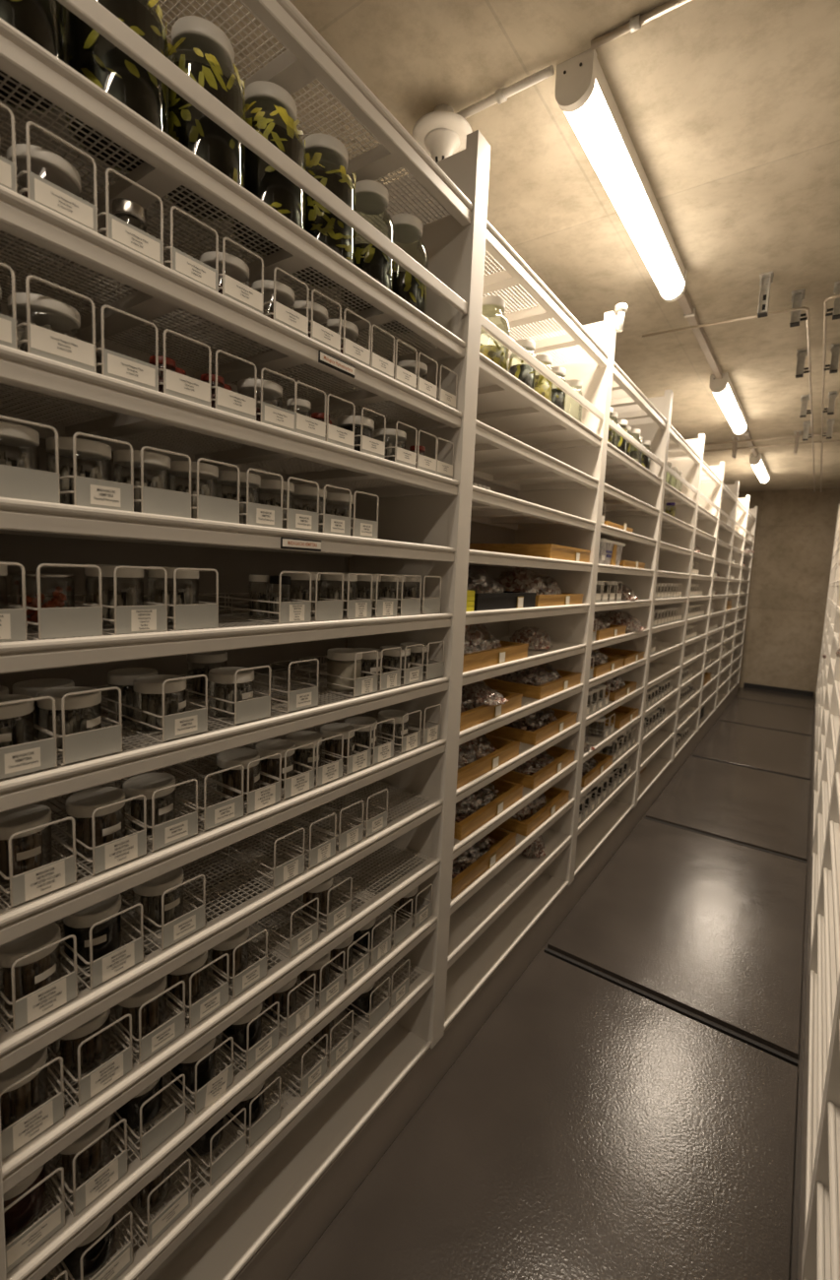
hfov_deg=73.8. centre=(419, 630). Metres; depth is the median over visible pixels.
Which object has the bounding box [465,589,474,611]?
box
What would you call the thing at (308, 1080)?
wire basket
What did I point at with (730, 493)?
bay
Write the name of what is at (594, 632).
wire basket
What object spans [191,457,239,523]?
wire basket
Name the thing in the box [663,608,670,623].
wire basket
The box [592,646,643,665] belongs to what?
wooden tray
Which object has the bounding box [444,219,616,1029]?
bay
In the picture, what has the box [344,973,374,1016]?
jar
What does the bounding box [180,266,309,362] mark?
wire basket
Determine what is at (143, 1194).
jar
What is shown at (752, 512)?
bay
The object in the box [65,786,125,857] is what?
jar
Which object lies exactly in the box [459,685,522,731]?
wooden tray
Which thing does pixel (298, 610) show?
wire basket
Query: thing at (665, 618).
wire basket
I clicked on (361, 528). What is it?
wire basket
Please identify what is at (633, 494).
bay
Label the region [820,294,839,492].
pipe
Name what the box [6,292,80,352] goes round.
jar
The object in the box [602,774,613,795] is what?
wire basket
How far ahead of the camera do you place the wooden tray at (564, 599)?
2.33 m
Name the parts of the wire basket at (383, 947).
plate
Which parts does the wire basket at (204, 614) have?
plate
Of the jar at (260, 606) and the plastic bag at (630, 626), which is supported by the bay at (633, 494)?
the plastic bag at (630, 626)
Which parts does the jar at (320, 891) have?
lid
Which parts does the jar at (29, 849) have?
lid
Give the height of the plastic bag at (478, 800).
0.114 m
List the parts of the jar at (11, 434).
lid, glass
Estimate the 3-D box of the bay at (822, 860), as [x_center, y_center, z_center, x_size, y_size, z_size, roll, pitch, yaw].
[2.101,0.003,2.421,0.415,2.685,1.200,7,7,35]
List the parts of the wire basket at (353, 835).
plate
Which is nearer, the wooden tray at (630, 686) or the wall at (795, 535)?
the wooden tray at (630, 686)
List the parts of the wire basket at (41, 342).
plate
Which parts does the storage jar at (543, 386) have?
lid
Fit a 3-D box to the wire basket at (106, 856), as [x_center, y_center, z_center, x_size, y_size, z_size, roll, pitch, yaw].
[-0.607,0.314,0.992,0.306,0.108,0.094,7,7,35]
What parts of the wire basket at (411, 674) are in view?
plate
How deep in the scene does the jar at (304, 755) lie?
1.33 m
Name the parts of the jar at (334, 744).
lid, glass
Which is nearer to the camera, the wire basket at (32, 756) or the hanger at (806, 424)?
the wire basket at (32, 756)
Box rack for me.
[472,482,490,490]
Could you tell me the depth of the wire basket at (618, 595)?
3.04 m
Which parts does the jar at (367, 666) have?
lid, glass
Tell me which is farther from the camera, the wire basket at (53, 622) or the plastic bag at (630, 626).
the plastic bag at (630, 626)
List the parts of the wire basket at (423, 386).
plate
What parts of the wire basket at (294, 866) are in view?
plate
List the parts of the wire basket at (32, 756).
plate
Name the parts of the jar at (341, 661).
lid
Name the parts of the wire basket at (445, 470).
plate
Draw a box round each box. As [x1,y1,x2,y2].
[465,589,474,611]
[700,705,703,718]
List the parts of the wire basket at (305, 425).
plate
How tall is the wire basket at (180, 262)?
0.108 m
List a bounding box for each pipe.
[641,307,815,492]
[703,439,839,451]
[704,432,839,445]
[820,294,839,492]
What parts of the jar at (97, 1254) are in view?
lid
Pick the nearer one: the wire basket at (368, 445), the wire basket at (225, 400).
the wire basket at (225, 400)
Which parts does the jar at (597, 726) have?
glass, lid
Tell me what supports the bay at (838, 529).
on the carriage base at (805, 1063)
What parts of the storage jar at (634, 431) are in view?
lid, glass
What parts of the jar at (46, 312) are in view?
lid, glass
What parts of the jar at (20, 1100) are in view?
lid, glass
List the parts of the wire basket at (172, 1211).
plate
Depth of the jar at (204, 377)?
1.00 m
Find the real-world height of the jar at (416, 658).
0.088 m
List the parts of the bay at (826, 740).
shelf, shelf, shelf, shelf, shelf, shelf, shelf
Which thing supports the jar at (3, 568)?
in the wire basket at (13, 621)
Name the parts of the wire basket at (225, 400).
plate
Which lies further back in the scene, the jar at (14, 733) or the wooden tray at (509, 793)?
the wooden tray at (509, 793)
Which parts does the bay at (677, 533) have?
shelf, shelf, shelf, shelf, shelf, shelf, shelf, shelf, shelf, shelf, shelf, shelf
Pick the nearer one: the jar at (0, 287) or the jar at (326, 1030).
the jar at (0, 287)
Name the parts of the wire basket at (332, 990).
plate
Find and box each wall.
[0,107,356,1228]
[737,487,839,698]
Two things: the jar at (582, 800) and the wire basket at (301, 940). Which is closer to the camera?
the wire basket at (301, 940)
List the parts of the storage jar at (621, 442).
lid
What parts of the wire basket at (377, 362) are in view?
plate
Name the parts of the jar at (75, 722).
lid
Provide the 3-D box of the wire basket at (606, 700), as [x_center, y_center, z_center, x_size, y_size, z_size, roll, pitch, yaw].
[0.895,0.342,3.132,0.305,0.108,0.094,7,7,35]
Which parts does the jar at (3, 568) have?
lid, glass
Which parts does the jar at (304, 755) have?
lid, glass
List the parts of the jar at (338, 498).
lid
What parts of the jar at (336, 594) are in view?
lid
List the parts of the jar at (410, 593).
lid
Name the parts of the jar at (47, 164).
glass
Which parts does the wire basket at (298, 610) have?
plate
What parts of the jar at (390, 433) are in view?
glass, lid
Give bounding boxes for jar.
[0,0,67,114]
[0,286,1,313]
[0,421,39,470]
[0,561,7,609]
[0,685,8,726]
[0,694,34,747]
[0,804,52,884]
[0,922,61,1010]
[0,1045,48,1125]
[2,1163,46,1240]
[4,1227,46,1279]
[5,143,81,197]
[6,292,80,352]
[8,571,74,632]
[11,678,74,738]
[36,686,101,753]
[45,436,111,505]
[52,1008,110,1077]
[53,1100,111,1190]
[59,1196,115,1279]
[63,893,121,965]
[64,0,168,173]
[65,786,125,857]
[84,564,143,628]
[106,667,157,720]
[112,197,146,232]
[112,1051,162,1131]
[113,449,170,512]
[114,974,166,1042]
[122,772,175,835]
[123,1139,170,1217]
[132,674,186,731]
[132,866,183,930]
[146,566,198,626]
[148,355,176,392]
[160,367,186,378]
[164,15,246,221]
[166,951,207,1007]
[168,460,218,518]
[170,1022,215,1093]
[183,1088,223,1157]
[187,650,227,700]
[198,251,249,294]
[200,373,224,408]
[207,926,249,980]
[208,666,254,717]
[210,384,231,393]
[216,470,260,523]
[216,748,259,801]
[221,991,262,1052]
[225,1060,264,1127]
[230,80,306,255]
[237,378,282,421]
[248,575,268,618]
[250,279,294,319]
[252,479,294,528]
[255,738,295,788]
[261,962,297,1020]
[269,575,290,619]
[281,570,320,617]
[285,730,321,775]
[286,398,310,417]
[292,132,356,288]
[292,486,326,532]
[294,300,328,337]
[296,951,330,996]
[297,876,332,918]
[303,996,334,1051]
[311,412,329,422]
[319,492,353,536]
[320,572,357,616]
[320,722,355,765]
[320,926,353,972]
[321,319,358,353]
[326,647,362,691]
[336,415,374,451]
[340,180,394,311]
[344,716,377,755]
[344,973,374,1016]
[346,573,381,614]
[351,905,376,953]
[354,647,383,684]
[373,428,406,461]
[374,574,405,612]
[377,709,408,747]
[379,645,410,680]
[381,212,428,333]
[388,877,418,918]
[390,574,421,609]
[396,360,427,384]
[399,641,429,675]
[409,445,425,468]
[479,296,510,371]
[508,339,535,389]
[534,354,552,401]
[551,366,566,411]
[566,379,582,422]
[578,796,584,814]
[583,790,591,810]
[586,689,593,710]
[587,686,599,706]
[587,715,605,736]
[590,780,603,798]
[592,683,605,703]
[596,580,604,601]
[599,742,612,755]
[602,775,608,792]
[603,580,617,600]
[605,738,617,754]
[607,406,613,444]
[607,770,614,785]
[609,411,618,447]
[612,419,628,453]
[613,762,623,777]
[614,425,631,456]
[614,731,626,746]
[620,727,631,742]
[623,758,628,771]
[627,436,642,464]
[630,428,640,462]
[635,440,650,470]
[644,712,652,726]
[645,690,651,702]
[654,682,663,694]
[657,704,664,714]
[664,502,675,516]
[666,462,671,485]
[667,470,681,492]
[670,466,677,489]
[676,729,684,741]
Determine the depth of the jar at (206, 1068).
1.12 m
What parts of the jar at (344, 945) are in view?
lid, glass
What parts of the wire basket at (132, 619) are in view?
plate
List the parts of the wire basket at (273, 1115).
plate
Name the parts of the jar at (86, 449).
lid, glass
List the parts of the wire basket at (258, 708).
plate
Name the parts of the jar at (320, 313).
lid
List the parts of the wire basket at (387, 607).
plate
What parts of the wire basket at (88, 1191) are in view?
plate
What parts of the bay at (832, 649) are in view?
shelf, shelf, shelf, shelf, shelf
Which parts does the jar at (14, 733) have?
lid, glass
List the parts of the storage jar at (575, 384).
lid, glass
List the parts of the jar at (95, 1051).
lid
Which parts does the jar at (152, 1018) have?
lid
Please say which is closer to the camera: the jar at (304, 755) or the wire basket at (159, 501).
the wire basket at (159, 501)
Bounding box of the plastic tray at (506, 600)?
[471,590,536,611]
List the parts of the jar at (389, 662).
lid, glass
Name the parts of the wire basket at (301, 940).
plate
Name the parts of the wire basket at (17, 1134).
plate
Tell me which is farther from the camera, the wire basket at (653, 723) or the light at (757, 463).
the light at (757, 463)
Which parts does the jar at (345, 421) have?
lid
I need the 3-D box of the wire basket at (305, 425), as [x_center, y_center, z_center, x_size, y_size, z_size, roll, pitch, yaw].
[-0.345,-0.459,1.233,0.306,0.108,0.094,7,7,35]
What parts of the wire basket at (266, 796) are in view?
plate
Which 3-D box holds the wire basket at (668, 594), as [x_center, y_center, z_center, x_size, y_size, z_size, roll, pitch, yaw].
[1.683,-0.300,4.144,0.305,0.108,0.094,7,7,35]
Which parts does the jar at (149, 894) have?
lid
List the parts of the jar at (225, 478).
lid, glass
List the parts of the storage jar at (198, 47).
lid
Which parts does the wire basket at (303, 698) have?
plate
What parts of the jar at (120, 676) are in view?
glass, lid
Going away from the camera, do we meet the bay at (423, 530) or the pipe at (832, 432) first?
the bay at (423, 530)
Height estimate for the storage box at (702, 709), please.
0.120 m
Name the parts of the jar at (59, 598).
lid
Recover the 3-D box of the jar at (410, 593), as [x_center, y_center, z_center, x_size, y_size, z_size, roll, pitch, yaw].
[-0.042,-0.110,1.624,0.087,0.102,0.087,6,7,26]
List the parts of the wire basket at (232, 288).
plate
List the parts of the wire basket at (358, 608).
plate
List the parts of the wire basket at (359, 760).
plate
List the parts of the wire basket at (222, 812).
plate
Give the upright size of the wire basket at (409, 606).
0.108 m
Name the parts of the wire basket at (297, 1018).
plate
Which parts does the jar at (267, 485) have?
lid, glass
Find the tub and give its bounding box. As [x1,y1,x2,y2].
[598,538,625,566]
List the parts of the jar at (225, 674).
lid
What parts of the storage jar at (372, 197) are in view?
lid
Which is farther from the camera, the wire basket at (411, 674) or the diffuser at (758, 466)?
the diffuser at (758, 466)
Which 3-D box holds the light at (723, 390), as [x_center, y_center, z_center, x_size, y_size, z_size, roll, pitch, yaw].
[2.538,-1.817,4.573,0.112,0.128,1.383,7,7,35]
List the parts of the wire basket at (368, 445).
plate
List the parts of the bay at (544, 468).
panel, shelf, shelf, shelf, shelf, shelf, shelf, shelf, shelf, shelf, shelf, shelf, shelf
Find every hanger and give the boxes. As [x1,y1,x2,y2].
[731,436,739,458]
[757,270,773,318]
[789,288,807,327]
[793,430,801,454]
[795,348,809,378]
[799,394,811,417]
[802,421,812,441]
[822,418,834,439]
[823,390,837,415]
[824,342,839,374]
[825,281,839,319]
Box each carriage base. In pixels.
[233,683,738,1279]
[797,696,816,1279]
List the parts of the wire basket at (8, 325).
plate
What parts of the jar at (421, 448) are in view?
lid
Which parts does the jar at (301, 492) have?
lid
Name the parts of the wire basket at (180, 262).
plate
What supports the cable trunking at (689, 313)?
attached to the ceiling
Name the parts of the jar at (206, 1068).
lid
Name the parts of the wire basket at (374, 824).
plate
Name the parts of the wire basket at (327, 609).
plate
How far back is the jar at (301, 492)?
1.27 m
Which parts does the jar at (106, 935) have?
lid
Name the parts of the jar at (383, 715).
glass, lid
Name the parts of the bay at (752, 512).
shelf, shelf, shelf, shelf, shelf, shelf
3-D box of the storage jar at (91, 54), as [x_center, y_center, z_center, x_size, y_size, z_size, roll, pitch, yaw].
[-0.463,-0.876,0.857,0.142,0.251,0.142,5,6,19]
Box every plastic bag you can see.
[451,835,495,878]
[454,782,499,823]
[457,734,495,768]
[460,680,494,712]
[461,683,509,704]
[463,623,501,653]
[466,567,505,593]
[491,567,561,594]
[491,663,562,686]
[505,706,557,731]
[509,626,552,649]
[510,792,546,821]
[512,750,554,775]
[519,834,545,858]
[581,757,597,776]
[583,735,594,752]
[590,648,607,666]
[592,612,610,630]
[598,610,645,632]
[600,675,625,692]
[603,582,638,600]
[694,544,702,553]
[744,546,753,553]
[835,647,839,657]
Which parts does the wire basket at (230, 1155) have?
plate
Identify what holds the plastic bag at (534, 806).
in the wooden tray at (555, 798)
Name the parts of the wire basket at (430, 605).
plate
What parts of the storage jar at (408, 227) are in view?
lid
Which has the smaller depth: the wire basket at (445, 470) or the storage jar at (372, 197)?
the storage jar at (372, 197)
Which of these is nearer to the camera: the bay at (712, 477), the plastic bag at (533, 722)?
the plastic bag at (533, 722)
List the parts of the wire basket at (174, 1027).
plate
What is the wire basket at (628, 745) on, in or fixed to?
on the bay at (633, 494)
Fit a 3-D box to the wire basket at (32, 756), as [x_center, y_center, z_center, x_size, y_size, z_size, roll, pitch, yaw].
[-0.675,0.135,0.864,0.306,0.108,0.094,7,7,35]
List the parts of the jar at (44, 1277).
lid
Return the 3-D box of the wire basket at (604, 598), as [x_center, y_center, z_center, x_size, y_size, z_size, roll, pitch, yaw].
[0.822,-0.210,2.935,0.305,0.108,0.094,7,7,35]
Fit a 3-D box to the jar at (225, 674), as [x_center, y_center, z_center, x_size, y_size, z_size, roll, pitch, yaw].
[-0.383,0.124,1.137,0.087,0.088,0.087,0,7,-25]
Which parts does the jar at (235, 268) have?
glass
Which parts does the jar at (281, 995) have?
lid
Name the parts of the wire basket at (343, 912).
plate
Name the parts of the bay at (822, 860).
shelf, shelf, shelf, shelf, shelf, shelf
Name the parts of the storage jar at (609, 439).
glass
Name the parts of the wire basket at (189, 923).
plate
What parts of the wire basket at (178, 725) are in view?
plate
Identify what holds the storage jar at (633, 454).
on the bay at (633, 494)
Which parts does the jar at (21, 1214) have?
lid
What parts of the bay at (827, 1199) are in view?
shelf, shelf, shelf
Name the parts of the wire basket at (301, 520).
plate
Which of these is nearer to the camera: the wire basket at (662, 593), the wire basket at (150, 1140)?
the wire basket at (150, 1140)
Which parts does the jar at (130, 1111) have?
glass, lid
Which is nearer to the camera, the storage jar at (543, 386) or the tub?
the storage jar at (543, 386)
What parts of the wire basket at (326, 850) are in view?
plate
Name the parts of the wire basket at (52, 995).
plate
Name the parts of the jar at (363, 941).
lid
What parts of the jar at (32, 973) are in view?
lid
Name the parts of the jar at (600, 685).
lid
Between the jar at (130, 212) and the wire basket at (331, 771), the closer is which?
the jar at (130, 212)
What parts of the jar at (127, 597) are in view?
lid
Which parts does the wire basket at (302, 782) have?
plate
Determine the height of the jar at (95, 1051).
0.090 m
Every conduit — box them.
[456,64,554,119]
[590,0,692,50]
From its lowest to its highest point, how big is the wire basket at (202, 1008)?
0.108 m
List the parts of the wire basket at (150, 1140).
plate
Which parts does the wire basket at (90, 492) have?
plate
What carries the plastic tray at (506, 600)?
on the bay at (544, 468)
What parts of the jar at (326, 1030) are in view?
glass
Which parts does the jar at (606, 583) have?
lid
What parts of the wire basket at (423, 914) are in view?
plate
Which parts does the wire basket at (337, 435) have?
plate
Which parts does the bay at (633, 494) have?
shelf, shelf, shelf, shelf, shelf, shelf, shelf, shelf, shelf, shelf, shelf, shelf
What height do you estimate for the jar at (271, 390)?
0.090 m
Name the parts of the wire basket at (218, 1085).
plate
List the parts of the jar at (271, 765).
lid, glass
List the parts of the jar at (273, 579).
lid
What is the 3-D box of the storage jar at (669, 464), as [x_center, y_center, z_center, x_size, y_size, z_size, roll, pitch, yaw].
[1.694,-1.065,3.880,0.094,0.179,0.094,0,7,-22]
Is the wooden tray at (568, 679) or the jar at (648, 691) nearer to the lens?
the wooden tray at (568, 679)
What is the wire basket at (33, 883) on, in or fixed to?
on the bay at (423, 530)
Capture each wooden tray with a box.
[450,827,516,898]
[453,777,523,840]
[456,734,519,788]
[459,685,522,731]
[462,640,528,672]
[469,543,590,562]
[474,666,580,699]
[485,707,576,745]
[498,786,569,836]
[499,746,575,789]
[534,592,583,607]
[580,752,613,787]
[589,656,623,677]
[592,624,626,639]
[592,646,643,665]
[592,705,639,728]
[599,680,637,702]
[604,520,633,532]
[619,560,644,569]
[703,672,710,686]
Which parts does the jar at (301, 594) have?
lid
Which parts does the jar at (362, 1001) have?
lid, glass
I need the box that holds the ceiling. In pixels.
[154,0,839,491]
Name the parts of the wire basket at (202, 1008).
plate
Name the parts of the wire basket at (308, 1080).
plate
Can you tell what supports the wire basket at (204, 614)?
on the bay at (423, 530)
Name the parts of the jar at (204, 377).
lid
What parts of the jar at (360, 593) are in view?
lid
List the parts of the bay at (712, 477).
shelf, shelf, shelf, shelf, shelf, shelf, shelf, shelf, shelf, shelf, shelf, shelf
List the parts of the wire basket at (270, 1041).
plate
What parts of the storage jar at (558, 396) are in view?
lid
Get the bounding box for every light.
[554,48,687,302]
[708,372,747,435]
[749,452,769,483]
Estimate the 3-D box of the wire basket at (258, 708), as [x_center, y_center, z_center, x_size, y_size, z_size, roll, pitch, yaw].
[-0.449,0.111,1.183,0.305,0.108,0.094,7,7,35]
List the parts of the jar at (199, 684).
lid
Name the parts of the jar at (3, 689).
lid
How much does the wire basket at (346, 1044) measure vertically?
0.108 m
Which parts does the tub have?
lid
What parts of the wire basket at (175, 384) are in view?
plate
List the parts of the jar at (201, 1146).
lid, glass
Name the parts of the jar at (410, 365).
lid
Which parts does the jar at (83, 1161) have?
lid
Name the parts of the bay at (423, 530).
shelf, shelf, shelf, shelf, shelf, shelf, shelf, shelf, shelf, shelf, shelf, shelf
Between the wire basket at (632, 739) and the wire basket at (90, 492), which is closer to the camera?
the wire basket at (90, 492)
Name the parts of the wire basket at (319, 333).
plate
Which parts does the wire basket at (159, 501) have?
plate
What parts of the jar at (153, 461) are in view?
lid, glass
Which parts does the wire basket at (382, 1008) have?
plate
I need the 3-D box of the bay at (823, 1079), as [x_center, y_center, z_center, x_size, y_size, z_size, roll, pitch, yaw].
[1.406,0.076,1.445,0.415,2.685,1.200,7,7,35]
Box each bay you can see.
[0,0,490,1279]
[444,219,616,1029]
[574,361,673,876]
[637,424,704,801]
[674,460,724,757]
[699,480,739,728]
[715,495,749,708]
[729,506,758,692]
[801,771,839,1279]
[803,1018,839,1279]
[809,645,839,975]
[811,605,839,855]
[813,558,839,792]
[814,542,839,753]
[815,504,839,706]
[815,522,839,725]
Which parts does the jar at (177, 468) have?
lid, glass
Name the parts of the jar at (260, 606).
lid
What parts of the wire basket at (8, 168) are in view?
plate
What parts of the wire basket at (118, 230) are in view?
plate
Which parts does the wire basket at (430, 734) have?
plate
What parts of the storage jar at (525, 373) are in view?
lid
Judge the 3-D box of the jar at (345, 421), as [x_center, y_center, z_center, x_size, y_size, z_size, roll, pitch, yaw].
[-0.155,-0.457,1.340,0.087,0.090,0.087,3,6,3]
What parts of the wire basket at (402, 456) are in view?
plate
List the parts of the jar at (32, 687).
lid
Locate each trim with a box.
[544,698,813,1066]
[743,682,814,696]
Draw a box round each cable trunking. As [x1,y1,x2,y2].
[677,290,722,379]
[742,428,758,456]
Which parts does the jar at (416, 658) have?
lid, glass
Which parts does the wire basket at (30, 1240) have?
plate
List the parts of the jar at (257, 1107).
lid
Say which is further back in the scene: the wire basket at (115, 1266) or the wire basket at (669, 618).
the wire basket at (669, 618)
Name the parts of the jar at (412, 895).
glass, lid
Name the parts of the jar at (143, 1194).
lid, glass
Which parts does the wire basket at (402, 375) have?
plate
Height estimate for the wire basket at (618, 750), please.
0.108 m
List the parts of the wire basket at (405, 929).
plate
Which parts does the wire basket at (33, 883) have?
plate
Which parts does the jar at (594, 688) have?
lid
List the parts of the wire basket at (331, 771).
plate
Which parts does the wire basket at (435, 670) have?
plate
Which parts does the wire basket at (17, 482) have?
plate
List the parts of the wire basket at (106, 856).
plate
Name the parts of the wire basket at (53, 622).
plate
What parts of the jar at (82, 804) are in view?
lid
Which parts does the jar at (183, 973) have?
lid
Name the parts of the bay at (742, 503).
shelf, shelf, shelf, shelf, shelf, shelf, shelf, shelf, shelf, shelf, shelf, shelf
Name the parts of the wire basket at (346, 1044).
plate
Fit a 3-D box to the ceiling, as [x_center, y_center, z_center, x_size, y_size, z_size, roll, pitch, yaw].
[2.377,-1.805,3.092,3.700,0.150,13.200,7,7,35]
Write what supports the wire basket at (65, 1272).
on the bay at (423, 530)
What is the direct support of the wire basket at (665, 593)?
on the bay at (677, 533)
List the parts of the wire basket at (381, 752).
plate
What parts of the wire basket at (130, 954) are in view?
plate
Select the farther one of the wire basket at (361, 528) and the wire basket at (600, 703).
the wire basket at (600, 703)
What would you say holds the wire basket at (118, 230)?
on the bay at (423, 530)
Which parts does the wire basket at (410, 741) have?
plate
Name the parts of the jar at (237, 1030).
glass, lid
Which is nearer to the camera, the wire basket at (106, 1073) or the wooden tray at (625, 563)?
the wire basket at (106, 1073)
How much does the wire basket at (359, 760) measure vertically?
0.108 m
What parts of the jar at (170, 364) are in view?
lid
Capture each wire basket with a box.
[0,102,17,192]
[0,121,98,292]
[0,261,17,349]
[0,274,96,403]
[0,415,60,503]
[0,562,27,641]
[0,696,57,779]
[0,816,76,907]
[0,897,77,1031]
[0,1008,64,1159]
[0,1117,65,1274]
[7,563,103,639]
[8,970,132,1106]
[13,1056,127,1216]
[15,304,158,417]
[17,167,163,311]
[18,686,122,765]
[25,1225,67,1279]
[29,1157,132,1279]
[30,566,167,635]
[31,790,146,875]
[59,432,133,511]
[60,902,143,989]
[61,961,185,1064]
[68,776,197,851]
[73,328,211,419]
[76,1034,185,1160]
[77,674,207,742]
[78,205,218,335]
[79,864,205,950]
[88,1126,191,1247]
[114,1008,233,1114]
[119,765,243,831]
[121,930,229,1028]
[129,237,263,349]
[133,446,191,517]
[135,568,218,631]
[147,349,256,438]
[161,753,281,814]
[162,1088,246,1185]
[164,665,270,725]
[166,986,279,1070]
[172,368,296,446]
[177,902,267,998]
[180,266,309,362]
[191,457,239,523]
[192,571,311,624]
[197,822,305,888]
[198,742,315,799]
[202,381,326,450]
[207,876,319,958]
[208,959,316,1036]
[215,1042,280,1148]
[218,289,341,368]
[222,658,319,712]
[227,572,343,621]
[236,733,343,787]
[239,468,283,528]
[243,806,336,869]
[243,924,345,1009]
[245,870,352,932]
[260,1033,327,1096]
[262,308,371,383]
[264,573,373,619]
[264,725,372,774]
[267,908,370,986]
[269,393,355,462]
[269,649,378,697]
[277,800,363,852]
[280,323,394,399]
[282,476,319,532]
[290,994,353,1068]
[293,903,391,965]
[296,646,401,691]
[297,717,394,765]
[298,407,385,470]
[298,972,389,1029]
[304,788,387,837]
[308,338,417,397]
[308,421,417,469]
[314,574,398,617]
[318,484,351,535]
[320,575,421,616]
[321,709,421,753]
[322,643,424,685]
[331,898,412,947]
[343,868,432,928]
[344,704,441,745]
[345,576,441,614]
[345,955,409,1008]
[346,352,438,409]
[350,490,379,538]
[356,365,457,425]
[361,640,444,680]
[375,429,437,479]
[435,437,453,479]
[577,801,582,824]
[578,795,589,819]
[583,789,595,813]
[584,716,609,738]
[585,713,615,734]
[586,690,597,713]
[586,694,591,715]
[589,656,594,678]
[590,778,607,801]
[590,784,602,807]
[592,619,596,640]
[593,688,604,709]
[595,580,601,602]
[595,580,608,602]
[598,737,623,758]
[600,741,618,761]
[601,502,605,524]
[601,685,609,706]
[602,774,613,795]
[603,581,615,601]
[606,734,627,754]
[608,769,618,790]
[612,730,632,750]
[613,581,622,601]
[613,765,623,784]
[614,761,627,780]
[616,727,636,745]
[623,757,632,775]
[643,717,648,734]
[645,714,652,731]
[646,691,651,707]
[646,712,655,728]
[649,689,654,705]
[650,638,655,653]
[652,610,657,627]
[653,607,679,621]
[653,687,658,703]
[654,608,676,622]
[654,610,661,626]
[654,685,661,701]
[654,709,659,725]
[655,707,662,722]
[656,582,660,598]
[658,609,664,625]
[658,683,664,698]
[659,582,664,598]
[661,681,667,696]
[662,609,667,624]
[663,582,667,598]
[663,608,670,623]
[666,582,670,598]
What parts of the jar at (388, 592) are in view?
lid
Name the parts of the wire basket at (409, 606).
plate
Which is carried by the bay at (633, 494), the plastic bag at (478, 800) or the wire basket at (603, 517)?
the wire basket at (603, 517)
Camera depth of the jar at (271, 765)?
1.25 m
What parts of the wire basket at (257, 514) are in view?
plate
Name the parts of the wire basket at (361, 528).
plate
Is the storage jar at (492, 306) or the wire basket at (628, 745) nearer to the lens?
the storage jar at (492, 306)
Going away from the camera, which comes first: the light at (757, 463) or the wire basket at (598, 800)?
the wire basket at (598, 800)
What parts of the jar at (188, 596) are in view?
lid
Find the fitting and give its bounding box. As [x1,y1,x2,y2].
[614,303,627,332]
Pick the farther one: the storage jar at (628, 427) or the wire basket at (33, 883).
the storage jar at (628, 427)
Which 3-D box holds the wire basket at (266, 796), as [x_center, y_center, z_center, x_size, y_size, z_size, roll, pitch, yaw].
[-0.439,0.297,1.228,0.306,0.108,0.094,7,7,35]
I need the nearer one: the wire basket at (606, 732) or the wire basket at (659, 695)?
the wire basket at (606, 732)
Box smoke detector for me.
[412,103,472,162]
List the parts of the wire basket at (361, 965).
plate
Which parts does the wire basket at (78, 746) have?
plate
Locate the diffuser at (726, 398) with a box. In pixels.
[712,384,746,434]
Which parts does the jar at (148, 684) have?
lid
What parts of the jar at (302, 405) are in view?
lid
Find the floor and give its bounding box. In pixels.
[287,687,815,1279]
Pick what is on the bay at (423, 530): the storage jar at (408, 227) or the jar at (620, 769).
the storage jar at (408, 227)
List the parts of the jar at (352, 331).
lid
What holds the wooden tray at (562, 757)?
on the bay at (544, 468)
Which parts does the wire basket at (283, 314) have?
plate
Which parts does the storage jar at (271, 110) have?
lid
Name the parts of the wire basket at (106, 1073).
plate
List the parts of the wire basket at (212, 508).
plate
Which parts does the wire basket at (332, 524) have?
plate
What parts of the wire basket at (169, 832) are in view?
plate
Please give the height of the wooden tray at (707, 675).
0.082 m
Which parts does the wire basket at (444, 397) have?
plate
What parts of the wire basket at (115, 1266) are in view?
plate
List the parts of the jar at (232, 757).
lid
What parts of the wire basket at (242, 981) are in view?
plate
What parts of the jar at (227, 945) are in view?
lid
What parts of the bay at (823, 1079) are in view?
shelf, shelf, shelf, shelf, shelf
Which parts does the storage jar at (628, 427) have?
lid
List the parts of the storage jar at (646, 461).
lid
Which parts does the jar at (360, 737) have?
lid, glass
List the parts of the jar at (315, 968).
lid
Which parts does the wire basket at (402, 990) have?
plate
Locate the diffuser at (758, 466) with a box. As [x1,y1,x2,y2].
[751,459,768,482]
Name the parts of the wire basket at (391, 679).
plate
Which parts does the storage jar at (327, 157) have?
lid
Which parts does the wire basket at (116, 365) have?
plate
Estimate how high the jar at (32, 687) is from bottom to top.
0.088 m
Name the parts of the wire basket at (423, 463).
plate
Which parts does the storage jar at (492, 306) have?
lid, glass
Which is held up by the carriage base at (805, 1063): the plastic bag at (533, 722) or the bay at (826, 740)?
the bay at (826, 740)
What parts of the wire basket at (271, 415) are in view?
plate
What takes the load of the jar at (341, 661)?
in the wire basket at (365, 684)
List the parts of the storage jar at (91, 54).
lid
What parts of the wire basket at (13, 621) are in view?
plate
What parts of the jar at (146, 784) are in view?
lid, glass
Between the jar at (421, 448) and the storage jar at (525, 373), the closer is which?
the jar at (421, 448)
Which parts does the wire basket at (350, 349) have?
plate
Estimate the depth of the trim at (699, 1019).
2.26 m
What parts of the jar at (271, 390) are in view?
lid, glass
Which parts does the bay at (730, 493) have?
shelf, shelf, shelf, shelf, shelf, shelf, shelf, shelf, shelf, shelf, shelf, shelf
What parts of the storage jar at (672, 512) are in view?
lid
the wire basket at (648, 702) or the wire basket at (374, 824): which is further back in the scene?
the wire basket at (648, 702)
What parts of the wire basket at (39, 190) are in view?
plate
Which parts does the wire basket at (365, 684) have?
plate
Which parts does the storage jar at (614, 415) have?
lid, glass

